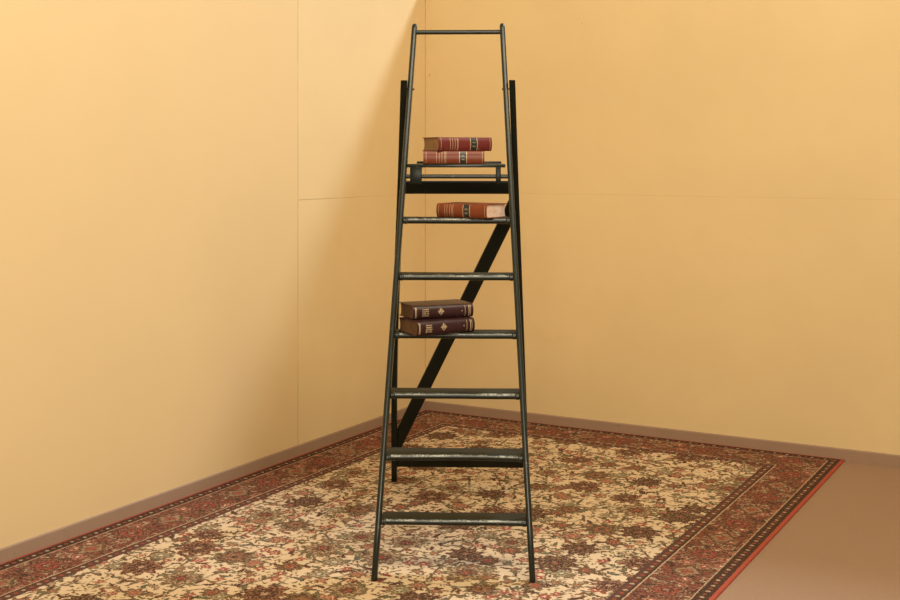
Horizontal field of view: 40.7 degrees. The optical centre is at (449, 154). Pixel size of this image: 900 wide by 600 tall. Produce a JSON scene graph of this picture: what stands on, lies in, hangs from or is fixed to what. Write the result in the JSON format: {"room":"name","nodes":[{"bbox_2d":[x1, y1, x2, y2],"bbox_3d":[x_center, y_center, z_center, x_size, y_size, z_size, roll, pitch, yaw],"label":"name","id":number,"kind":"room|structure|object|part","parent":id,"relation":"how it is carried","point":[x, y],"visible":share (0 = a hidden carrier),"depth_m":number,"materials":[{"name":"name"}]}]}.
{"room":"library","nodes":[
{"label":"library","id":0,"kind":"room"},
{"bbox_2d":[0,0,425,547],"bbox_3d":[-1.694,-0.104,4.968,0.121,3.410,6.320,0,0,29],"label":"wall","id":1,"kind":"structure","parent":0,"point":[198,198],"depth_m":5.70,"materials":[{"name":"beige paint"}]},
{"bbox_2d":[0,400,425,563],"bbox_3d":[-1.667,1.569,4.884,0.008,0.064,6.200,0,0,29],"label":"baseboard","id":2,"kind":"structure","parent":1,"relation":"attached to","point":[27,546],"depth_m":5.60,"materials":[{"name":"plastic"}]},
{"bbox_2d":[426,0,899,454],"bbox_3d":[2.138,0.246,6.361,5.199,2.710,0.101,0,0,29],"label":"wall","id":3,"kind":"structure","parent":0,"point":[709,190],"depth_m":6.76,"materials":[{"name":"beige paint"}]},
{"bbox_2d":[426,401,899,467],"bbox_3d":[2.115,1.569,6.312,5.192,0.064,0.008,0,0,29],"label":"baseboard","id":4,"kind":"structure","parent":3,"relation":"attached to","point":[849,455],"depth_m":6.77,"materials":[{"name":"plastic"}]},
{"bbox_2d":[716,461,899,599],"bbox_3d":[0.338,1.651,1.948,6.620,0.100,9.640,0,0,29],"label":"floor","id":5,"kind":"structure","parent":0,"point":[843,543],"depth_m":4.93,"materials":[{"name":"beige carpet"}]},
{"bbox_2d":[0,410,844,599],"bbox_3d":[-0.008,1.596,5.238,2.539,0.010,3.941,0,0,29],"label":"oriental rug","id":6,"kind":"object","parent":5,"relation":"on","point":[616,516],"visible":0.88,"depth_m":5.14,"materials":[{"name":"fabric"}]},
{"bbox_2d":[371,23,535,582],"bbox_3d":[0.026,0.509,5.224,0.671,2.163,1.417,0,0,2],"label":"step ladder","id":7,"kind":"object","parent":6,"relation":"on","point":[399,456],"visible":0.99,"depth_m":4.98,"materials":[{"name":"black metal"}]},
{"bbox_3d":[-0.240,0.637,5.541,0.042,1.908,0.809,0,0,-6],"label":"leg","id":8,"kind":"part","parent":7,"relation":"part of","materials":[{"name":"green paint"}]},
{"bbox_2d":[398,317,474,335],"bbox_3d":[-0.054,0.680,4.857,0.260,0.056,0.166,0,0,-29],"label":"book","id":9,"kind":"object","parent":7,"relation":"on","point":[419,327],"visible":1,"depth_m":4.79,"materials":[{"name":"brown leather"}]},
{"bbox_2d":[399,299,472,319],"bbox_3d":[-0.056,0.624,4.902,0.258,0.054,0.163,0,0,-23],"label":"book","id":10,"kind":"object","parent":9,"relation":"on","point":[430,309],"visible":1,"depth_m":4.84,"materials":[{"name":"brown leather"}]},
{"bbox_2d":[423,151,483,163],"bbox_3d":[0.017,0.010,5.112,0.254,0.054,0.161,0,0,1],"label":"book","id":11,"kind":"object","parent":7,"relation":"on","point":[429,157],"visible":1,"depth_m":5.04,"materials":[{"name":"red leather"}]},
{"bbox_2d":[422,137,491,150],"bbox_3d":[0.031,-0.045,5.146,0.252,0.058,0.157,0,0,-27],"label":"book","id":12,"kind":"object","parent":11,"relation":"on","point":[430,143],"visible":0.99,"depth_m":5.08,"materials":[{"name":"red leather"}]},
{"bbox_3d":[0.030,0.089,5.055,0.429,0.017,0.040,0,0,2],"label":"platform rail","id":13,"kind":"part","parent":7,"relation":"part of","materials":[{"name":"black metal"}]},
{"bbox_3d":[0.038,-0.533,5.261,0.387,0.020,0.020,0,0,2],"label":"handrail","id":14,"kind":"part","parent":7,"relation":"part of","materials":[{"name":"black metal"}]},
{"bbox_2d":[436,202,506,217],"bbox_3d":[0.089,0.230,5.056,0.244,0.057,0.164,0,0,33],"label":"book","id":15,"kind":"object","parent":7,"relation":"on","point":[451,209],"visible":1,"depth_m":5.00,"materials":[{"name":"red leather"}]},
{"bbox_3d":[0.318,0.637,5.522,0.031,1.908,0.806,0,0,8],"label":"leg","id":16,"kind":"part","parent":7,"relation":"part of","materials":[{"name":"green paint"}]}
]}

